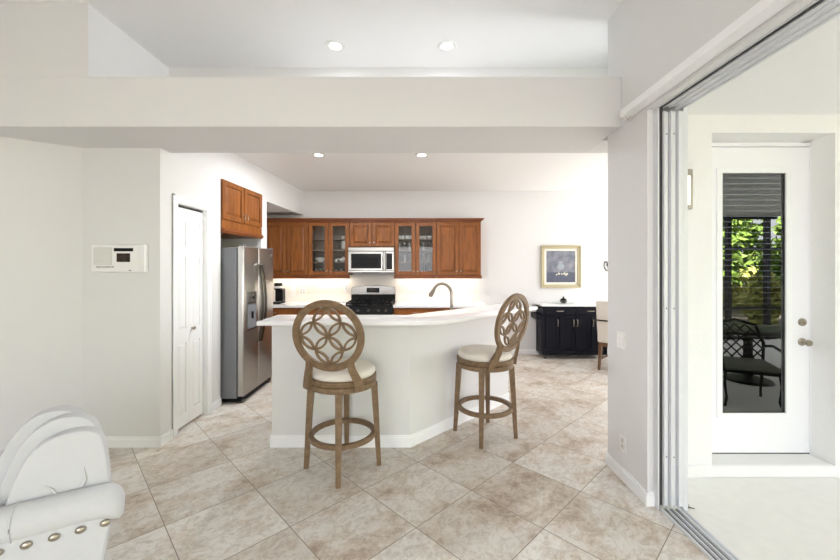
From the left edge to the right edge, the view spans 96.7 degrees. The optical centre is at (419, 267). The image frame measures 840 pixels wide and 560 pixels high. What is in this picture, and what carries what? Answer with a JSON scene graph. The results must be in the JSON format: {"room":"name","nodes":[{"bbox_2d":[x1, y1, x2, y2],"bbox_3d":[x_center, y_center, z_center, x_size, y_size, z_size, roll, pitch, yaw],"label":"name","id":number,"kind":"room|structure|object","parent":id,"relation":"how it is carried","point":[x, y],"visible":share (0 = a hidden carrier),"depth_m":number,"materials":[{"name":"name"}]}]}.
{"room":"living room","nodes":[
{"label":"living room","id":0,"kind":"room"},
{"bbox_2d":[0,137,81,449],"bbox_3d":[-3.721,-0.195,2.571,2.260,3.390,0.156,0,0,-34],"label":"wall","id":1,"kind":"structure","parent":0,"point":[41,182],"depth_m":2.98,"materials":[{"name":"paint"}]},
{"bbox_2d":[82,148,170,435],"bbox_3d":[-2.505,0.080,3.215,0.650,2.840,0.170,0,0,0],"label":"wall","id":2,"kind":"structure","parent":0,"point":[126,192],"depth_m":3.13,"materials":[{"name":"paint"}]},
{"bbox_2d":[92,244,147,272],"bbox_3d":[-2.502,-0.080,3.107,0.457,0.236,0.045,0,0,0],"label":"intercom","id":3,"kind":"object","parent":2,"relation":"attached to","point":[105,258],"visible":1,"depth_m":3.10,"materials":[{"name":"white plastic"}]},
{"bbox_2d":[93,248,111,264],"bbox_3d":[-2.635,-0.098,3.099,0.150,0.145,0.003,0,0,0],"label":"speaker grille","id":4,"kind":"object","parent":3,"relation":"attached to","point":[101,256],"depth_m":3.10,"materials":[{"name":"white plastic"}]},
{"bbox_2d":[171,153,302,428],"bbox_3d":[-2.445,0.080,4.885,0.830,2.840,3.230,0,0,0],"label":"wall","id":5,"kind":"structure","parent":0,"point":[197,176],"depth_m":4.02,"materials":[{"name":"paint"}]},
{"bbox_2d":[105,397,221,447],"bbox_3d":[-2.883,1.456,3.158,1.188,0.088,4.121,0,0,37],"label":"baseboard","id":6,"kind":"structure","parent":5,"relation":"attached to","point":[112,441],"depth_m":3.12,"materials":[{"name":"white wood"}]},
{"bbox_2d":[178,205,202,428],"bbox_3d":[-2.217,0.450,3.580,0.085,2.051,0.460,0,0,0],"label":"door","id":7,"kind":"structure","parent":5,"relation":"in","point":[190,221],"depth_m":3.60,"materials":[{"name":"white wood"}]},
{"bbox_2d":[172,193,211,438],"bbox_3d":[-2.231,0.421,3.580,0.138,2.158,0.600,0,0,0],"label":"trim","id":8,"kind":"structure","parent":5,"relation":"attached to","point":[177,199],"depth_m":3.80,"materials":[{"name":"white wood"}]},
{"bbox_2d":[221,179,263,238],"bbox_3d":[-2.371,-0.683,4.546,0.557,0.594,0.900,0,0,4],"label":"upper cabinet","id":9,"kind":"object","parent":5,"relation":"attached to","point":[241,207],"visible":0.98,"depth_m":4.47,"materials":[{"name":"brown wood"}]},
{"bbox_2d":[0,3,607,76],"bbox_3d":[-0.700,-1.627,3.143,7.800,0.526,0.955,0,0,0],"label":"wall","id":10,"kind":"structure","parent":0,"point":[37,39],"depth_m":2.69,"materials":[{"name":"paint"}]},
{"bbox_2d":[0,77,620,152],"bbox_3d":[-0.600,-1.185,2.965,7.600,0.357,0.610,0,0,0],"label":"beam","id":11,"kind":"structure","parent":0,"point":[170,114],"depth_m":2.66,"materials":[{"name":"paint"}]},
{"bbox_2d":[0,0,622,67],"bbox_3d":[-0.800,-1.950,0.510,8.000,0.120,6.220,0,0,0],"label":"ceiling","id":12,"kind":"structure","parent":0,"point":[179,33],"depth_m":2.97,"materials":[{"name":"paint"}]},
{"bbox_2d":[325,40,344,51],"bbox_3d":[-0.720,-1.887,3.176,0.164,0.006,0.164,0,0,0],"label":"recessed light","id":13,"kind":"object","parent":12,"relation":"in","point":[333,45],"visible":1,"depth_m":3.17,"materials":[{"name":"white plastic"}]},
{"bbox_2d":[437,40,456,51],"bbox_3d":[0.230,-1.887,3.176,0.164,0.006,0.164,0,0,0],"label":"recessed light","id":14,"kind":"object","parent":12,"relation":"in","point":[446,45],"visible":1,"depth_m":3.17,"materials":[{"name":"white plastic"}]},
{"bbox_2d":[272,316,507,434],"bbox_3d":[-0.044,0.974,3.506,2.484,1.052,0.641,0,0,-26],"label":"wall","id":15,"kind":"structure","parent":0,"point":[415,366],"depth_m":3.13,"materials":[{"name":"paint"}]},
{"bbox_2d":[270,392,508,447],"bbox_3d":[-0.048,1.450,3.501,2.505,0.100,0.662,0,0,-26],"label":"baseboard","id":16,"kind":"structure","parent":15,"relation":"attached to","point":[276,441],"depth_m":3.12,"materials":[{"name":"white wood"}]},
{"bbox_2d":[256,304,537,325],"bbox_3d":[0.033,0.430,3.387,2.776,0.034,0.952,0,0,-25],"label":"countertop","id":17,"kind":"structure","parent":15,"relation":"on","point":[445,317],"depth_m":3.05,"materials":[{"name":"white stone"}]},
{"bbox_2d":[105,354,709,559],"bbox_3d":[-0.150,1.550,2.000,9.700,0.100,9.400,0,0,0],"label":"floor","id":18,"kind":"structure","parent":0,"point":[217,490],"depth_m":2.47,"materials":[{"name":"tile"}]},
{"bbox_2d":[0,405,124,559],"bbox_3d":[-1.718,1.031,1.473,0.928,0.937,0.719,0,0,-32],"label":"armchair","id":19,"kind":"object","parent":18,"relation":"on","point":[59,499],"visible":1,"depth_m":1.38,"materials":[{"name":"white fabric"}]},
{"bbox_2d":[221,245,272,402],"bbox_3d":[-2.276,0.620,4.543,0.809,1.760,0.845,0,0,0],"label":"refrigerator","id":20,"kind":"object","parent":18,"relation":"on","point":[246,272],"visible":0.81,"depth_m":4.17,"materials":[{"name":"grey metal"}]},
{"bbox_2d":[273,308,297,315],"bbox_3d":[-2.325,1.064,6.179,0.790,0.872,0.635,0,0,0],"label":"base cabinet","id":21,"kind":"object","parent":18,"relation":"on","point":[276,311],"visible":0.1,"depth_m":5.90,"materials":[{"name":"brown wood"}]},
{"bbox_2d":[273,302,349,307],"bbox_3d":[-1.962,0.607,6.176,1.546,0.042,0.622,0,0,0],"label":"countertop","id":22,"kind":"structure","parent":21,"relation":"on","point":[286,304],"depth_m":5.99,"materials":[{"name":"white stone"}]},
{"bbox_2d":[273,283,284,303],"bbox_3d":[-2.345,0.413,6.200,0.140,0.345,0.260,0,0,0],"label":"coffee maker","id":23,"kind":"object","parent":22,"relation":"on","point":[278,287],"visible":0.91,"depth_m":6.20,"materials":[{"name":"metal"}]},
{"bbox_2d":[298,308,343,314],"bbox_3d":[-1.559,1.064,6.179,0.738,0.872,0.635,0,0,0],"label":"base cabinet","id":24,"kind":"object","parent":18,"relation":"on","point":[312,312],"visible":0.08,"depth_m":5.90,"materials":[{"name":"brown wood"}]},
{"bbox_2d":[292,300,380,488],"bbox_3d":[-0.590,0.857,2.794,0.557,1.288,0.621,0,0,13],"label":"bar stool","id":25,"kind":"object","parent":18,"relation":"on","point":[341,377],"visible":1,"depth_m":2.58,"materials":[{"name":"brown wood"}]},
{"bbox_2d":[312,358,374,381],"bbox_3d":[-0.583,0.757,2.825,0.488,0.074,0.488,0,0,0],"label":"seat cushion","id":26,"kind":"object","parent":25,"relation":"on","point":[365,369],"depth_m":2.64,"materials":[{"name":"beige fabric"}]},
{"bbox_2d":[344,286,394,314],"bbox_3d":[-0.807,0.887,6.139,0.758,1.165,0.690,0,0,0],"label":"gas range","id":27,"kind":"object","parent":18,"relation":"on","point":[365,300],"visible":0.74,"depth_m":6.40,"materials":[{"name":"metal"}]},
{"bbox_2d":[346,302,394,306],"bbox_3d":[-0.807,0.593,6.145,0.758,0.022,0.610,0,0,0],"label":"cooktop","id":28,"kind":"object","parent":27,"relation":"in","point":[364,304],"depth_m":5.86,"materials":[{"name":"black metal"}]},
{"bbox_2d":[393,308,437,314],"bbox_3d":[-0.072,1.064,6.179,0.704,0.872,0.635,0,0,0],"label":"base cabinet","id":29,"kind":"object","parent":18,"relation":"on","point":[396,311],"visible":0.23,"depth_m":5.90,"materials":[{"name":"brown wood"}]},
{"bbox_2d":[438,308,461,310],"bbox_3d":[0.666,1.064,6.179,0.768,0.872,0.635,0,0,0],"label":"base cabinet","id":30,"kind":"object","parent":18,"relation":"on","point":[439,309],"visible":0.03,"depth_m":5.90,"materials":[{"name":"brown wood"}]},
{"bbox_2d":[393,302,487,307],"bbox_3d":[0.333,0.607,6.176,1.515,0.042,0.622,0,0,0],"label":"countertop","id":31,"kind":"structure","parent":30,"relation":"on","point":[396,304],"depth_m":5.99,"materials":[{"name":"white stone"}]},
{"bbox_2d":[453,293,528,448],"bbox_3d":[0.614,0.857,3.344,0.600,1.288,0.521,0,0,45],"label":"bar stool","id":32,"kind":"object","parent":18,"relation":"on","point":[485,360],"visible":1,"depth_m":3.20,"materials":[{"name":"brown wood"}]},
{"bbox_2d":[458,344,512,361],"bbox_3d":[0.586,0.757,3.372,0.488,0.074,0.488,0,0,0],"label":"seat cushion","id":33,"kind":"object","parent":32,"relation":"on","point":[469,353],"depth_m":3.23,"materials":[{"name":"beige fabric"}]},
{"bbox_2d":[531,303,606,358],"bbox_3d":[2.505,1.050,6.286,1.172,0.900,0.412,0,0,0],"label":"kitchen cart","id":34,"kind":"object","parent":18,"relation":"on","point":[561,328],"visible":0.88,"depth_m":6.13,"materials":[{"name":"black wood"}]},
{"bbox_3d":[2.420,0.591,6.300,0.380,0.018,0.380,0,0,0],"label":"tray","id":35,"kind":"object","parent":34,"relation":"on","visible":0},
{"bbox_2d":[560,296,566,302],"bbox_3d":[2.420,0.536,6.300,0.120,0.113,0.119,0,0,0],"label":"ornament","id":36,"kind":"object","parent":35,"relation":"on","point":[562,300],"visible":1,"depth_m":6.26,"materials":[{"name":"metal"}]},
{"bbox_2d":[594,300,607,369],"bbox_3d":[2.964,0.992,5.539,0.649,1.023,0.552,0,0,-45],"label":"dining chair","id":37,"kind":"object","parent":18,"relation":"on","point":[601,306],"visible":0.36,"depth_m":5.47,"materials":[{"name":"beige fabric"}]},
{"bbox_3d":[-0.175,1.064,4.010,2.090,0.872,1.440,0,0,0],"label":"cabinet","id":38,"kind":"object","parent":18,"relation":"on","visible":0},
{"bbox_3d":[-0.180,0.608,4.022,2.120,0.039,1.475,0,0,0],"label":"countertop","id":39,"kind":"structure","parent":38,"relation":"on","visible":0},
{"bbox_2d":[429,282,452,309],"bbox_3d":[0.248,0.370,3.998,0.369,0.437,0.063,0,0,38],"label":"faucet","id":40,"kind":"object","parent":39,"relation":"on","point":[432,291],"visible":0.67,"depth_m":3.95,"materials":[{"name":"silver metal"}]},
{"bbox_2d":[235,153,607,190],"bbox_3d":[0.900,-1.390,4.935,7.600,0.100,3.330,0,0,0],"label":"ceiling","id":41,"kind":"structure","parent":0,"point":[304,171],"depth_m":5.18,"materials":[{"name":"paint"}]},
{"bbox_2d":[312,153,325,156],"bbox_3d":[-1.200,-1.337,4.420,0.164,0.006,0.164,0,0,0],"label":"recessed light","id":42,"kind":"object","parent":41,"relation":"in","point":[313,154],"visible":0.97,"depth_m":4.41,"materials":[{"name":"white plastic"}]},
{"bbox_2d":[415,153,428,156],"bbox_3d":[0.020,-1.337,4.420,0.164,0.006,0.164,0,0,0],"label":"recessed light","id":43,"kind":"object","parent":41,"relation":"in","point":[416,154],"visible":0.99,"depth_m":4.40,"materials":[{"name":"white plastic"}]},
{"bbox_2d":[267,191,607,348],"bbox_3d":[0.900,0.000,6.575,7.600,3.000,0.150,0,0,0],"label":"wall","id":44,"kind":"structure","parent":0,"point":[515,225],"depth_m":6.50,"materials":[{"name":"paint"}]},
{"bbox_2d":[267,218,308,278],"bbox_3d":[-2.214,-0.323,6.311,0.732,0.994,0.373,0,0,0],"label":"upper cabinet","id":45,"kind":"object","parent":44,"relation":"attached to","point":[288,238],"visible":0.8,"depth_m":6.17,"materials":[{"name":"brown wood"}]},
{"bbox_2d":[291,284,295,295],"bbox_3d":[-2.200,0.380,6.482,0.075,0.200,0.010,0,0,0],"label":"light switch","id":46,"kind":"object","parent":44,"relation":"attached to","point":[293,286],"visible":1,"depth_m":6.48,"materials":[{"name":"white plastic"}]},
{"bbox_2d":[299,288,305,293],"bbox_3d":[-2.040,0.400,6.483,0.115,0.120,0.008,0,0,0],"label":"outlet","id":47,"kind":"object","parent":44,"relation":"attached to","point":[301,290],"visible":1,"depth_m":6.48,"materials":[{"name":"white plastic"}]},
{"bbox_2d":[308,218,352,278],"bbox_3d":[-1.503,-0.323,6.311,0.686,0.994,0.373,0,0,0],"label":"upper cabinet","id":48,"kind":"object","parent":44,"relation":"attached to","point":[325,234],"visible":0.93,"depth_m":6.17,"materials":[{"name":"brown wood"}]},
{"bbox_2d":[315,257,324,261],"bbox_3d":[-1.690,-0.139,6.330,0.190,0.075,0.187,0,0,0],"label":"serving bowl","id":49,"kind":"object","parent":48,"relation":"on","point":[318,259],"visible":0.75,"depth_m":6.27,"materials":[{"name":"white ceramic"}]},
{"bbox_2d":[313,239,344,240],"bbox_3d":[-1.509,-0.479,6.353,0.634,0.012,0.266,0,0,0],"label":"shelf","id":50,"kind":"object","parent":48,"relation":"attached to","point":[313,239],"depth_m":6.31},
{"bbox_2d":[313,250,344,251],"bbox_3d":[-1.509,-0.289,6.353,0.634,0.012,0.266,0,0,0],"label":"shelf","id":51,"kind":"object","parent":48,"relation":"attached to","point":[313,250],"depth_m":6.31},
{"bbox_3d":[-1.275,-0.308,6.330,0.180,0.024,0.180,0,0,0],"label":"saucer","id":52,"kind":"object","parent":48,"relation":"on","visible":0},
{"bbox_2d":[341,241,344,248],"bbox_3d":[-1.275,-0.391,6.330,0.124,0.135,0.122,0,0,0],"label":"pitcher","id":53,"kind":"object","parent":52,"relation":"on","point":[342,242],"visible":0.52,"depth_m":6.28,"materials":[{"name":"white ceramic"}]},
{"bbox_2d":[349,218,394,247],"bbox_3d":[-0.796,-0.583,6.311,0.748,0.474,0.373,0,0,0],"label":"upper cabinet","id":54,"kind":"object","parent":44,"relation":"attached to","point":[363,232],"visible":0.93,"depth_m":6.17,"materials":[{"name":"brown wood"}]},
{"bbox_2d":[348,247,394,272],"bbox_3d":[-0.797,-0.127,6.256,0.752,0.422,0.477,0,0,0],"label":"microwave","id":55,"kind":"object","parent":54,"relation":"attached to","point":[360,259],"visible":1,"depth_m":6.08,"materials":[{"name":"metal"}]},
{"bbox_2d":[273,275,478,301],"bbox_3d":[-0.860,0.355,6.495,3.760,0.462,0.013,0,0,0],"label":"backsplash","id":56,"kind":"structure","parent":44,"relation":"attached to","point":[406,290],"depth_m":6.49,"materials":[{"name":"white tile"}]},
{"bbox_2d":[394,218,436,278],"bbox_3d":[-0.081,-0.323,6.311,0.703,0.994,0.373,0,0,0],"label":"upper cabinet","id":57,"kind":"object","parent":44,"relation":"attached to","point":[411,255],"visible":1,"depth_m":6.17,"materials":[{"name":"brown wood"}]},
{"bbox_2d":[399,239,431,240],"bbox_3d":[-0.074,-0.479,6.353,0.651,0.012,0.266,0,0,0],"label":"shelf","id":58,"kind":"object","parent":57,"relation":"attached to","point":[399,239],"depth_m":6.32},
{"bbox_2d":[399,250,431,251],"bbox_3d":[-0.074,-0.289,6.353,0.651,0.012,0.266,0,0,0],"label":"shelf","id":59,"kind":"object","parent":57,"relation":"attached to","point":[399,250],"depth_m":6.31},
{"bbox_2d":[436,218,483,278],"bbox_3d":[0.663,-0.323,6.311,0.781,0.994,0.373,0,0,0],"label":"upper cabinet","id":60,"kind":"object","parent":44,"relation":"attached to","point":[458,240],"visible":0.95,"depth_m":6.17,"materials":[{"name":"brown wood"}]},
{"bbox_2d":[511,349,607,353],"bbox_3d":[2.845,1.456,6.494,3.510,0.088,0.013,0,0,0],"label":"baseboard","id":61,"kind":"structure","parent":44,"relation":"attached to","point":[521,351],"depth_m":6.49,"materials":[{"name":"white wood"}]},
{"bbox_2d":[541,245,580,287],"bbox_3d":[2.445,-0.025,6.477,0.690,0.736,0.046,0,0,0],"label":"framed picture","id":62,"kind":"object","parent":44,"relation":"attached to","point":[560,264],"visible":1,"depth_m":6.49,"materials":[{"name":"gold metal"}]},
{"bbox_2d":[557,261,563,269],"bbox_3d":[2.445,-0.043,6.487,0.119,0.153,0.002,0,0,0],"label":"vase","id":63,"kind":"object","parent":62,"relation":"on","point":[560,264],"depth_m":6.49,"materials":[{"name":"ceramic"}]},
{"bbox_2d":[604,256,607,270],"bbox_3d":[3.295,-0.072,6.458,0.241,0.262,0.084,0,0,0],"label":"wall sconce","id":64,"kind":"object","parent":44,"relation":"attached to","point":[605,261],"visible":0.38,"depth_m":6.44,"materials":[{"name":"metal"}]},
{"bbox_2d":[608,0,814,490],"bbox_3d":[1.548,-0.195,0.129,0.223,3.390,5.457,0,0,0],"label":"wall","id":65,"kind":"structure","parent":0,"point":[647,39],"depth_m":2.46,"materials":[{"name":"paint"}]},
{"bbox_2d":[617,331,625,349],"bbox_3d":[1.432,0.515,2.660,0.010,0.118,0.115,0,0,0],"label":"light switch","id":66,"kind":"object","parent":65,"relation":"attached to","point":[621,337],"visible":1,"depth_m":2.64,"materials":[{"name":"white plastic"}]},
{"bbox_2d":[620,433,625,453],"bbox_3d":[1.433,1.240,2.640,0.008,0.120,0.075,0,0,0],"label":"outlet","id":67,"kind":"object","parent":65,"relation":"attached to","point":[622,437],"visible":1,"depth_m":2.63,"materials":[{"name":"white plastic"}]},
{"bbox_2d":[605,452,654,506],"bbox_3d":[1.542,1.456,2.608,0.236,0.088,0.523,0,0,0],"label":"baseboard","id":68,"kind":"structure","parent":65,"relation":"attached to","point":[647,497],"depth_m":2.52,"materials":[{"name":"white wood"}]},
{"bbox_2d":[620,0,794,121],"bbox_3d":[1.395,-1.033,0.230,0.080,0.082,4.620,0,0,0],"label":"headrail","id":69,"kind":"object","parent":65,"relation":"attached to","point":[763,10],"visible":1,"depth_m":1.77,"materials":[{"name":"white plastic"}]},
{"bbox_2d":[654,0,839,559],"bbox_3d":[1.566,0.265,-0.088,0.178,2.571,5.000,0,0,0],"label":"door frame","id":70,"kind":"structure","parent":65,"relation":"in","point":[671,127],"depth_m":2.31,"materials":[{"name":"white metal"}]},
{"bbox_2d":[659,478,839,559],"bbox_3d":[4.700,1.610,0.165,6.400,0.100,5.730,0,0,0],"label":"floor","id":71,"kind":"structure","parent":0,"point":[754,518],"depth_m":2.36,"materials":[{"name":"concrete"}]},
{"bbox_2d":[677,16,839,114],"bbox_3d":[4.780,-1.210,0.215,6.240,0.140,5.630,0,0,0],"label":"ceiling","id":72,"kind":"structure","parent":0,"point":[803,78],"depth_m":2.35,"materials":[{"name":"paint"}]},
{"bbox_2d":[688,115,839,477],"bbox_3d":[4.780,0.210,2.902,6.240,2.700,0.255,0,0,0],"label":"wall","id":73,"kind":"structure","parent":0,"point":[822,131],"depth_m":2.77,"materials":[{"name":"paint"}]},
{"bbox_2d":[688,169,692,209],"bbox_3d":[1.918,-0.556,2.724,0.164,0.308,0.102,0,0,0],"label":"sconce","id":74,"kind":"object","parent":73,"relation":"attached to","point":[690,171],"visible":0.2,"depth_m":2.68,"materials":[{"name":"silver metal"}]},
{"bbox_2d":[688,459,834,477],"bbox_3d":[2.393,1.512,2.819,1.386,0.096,0.112,0,0,0],"label":"trim","id":75,"kind":"structure","parent":73,"relation":"attached to","point":[720,468],"depth_m":2.76,"materials":[{"name":"paint"}]},
{"bbox_2d":[712,143,812,453],"bbox_3d":[2.636,0.244,2.946,0.918,2.459,0.117,0,0,0],"label":"door","id":76,"kind":"structure","parent":73,"relation":"in","point":[762,343],"depth_m":2.96,"materials":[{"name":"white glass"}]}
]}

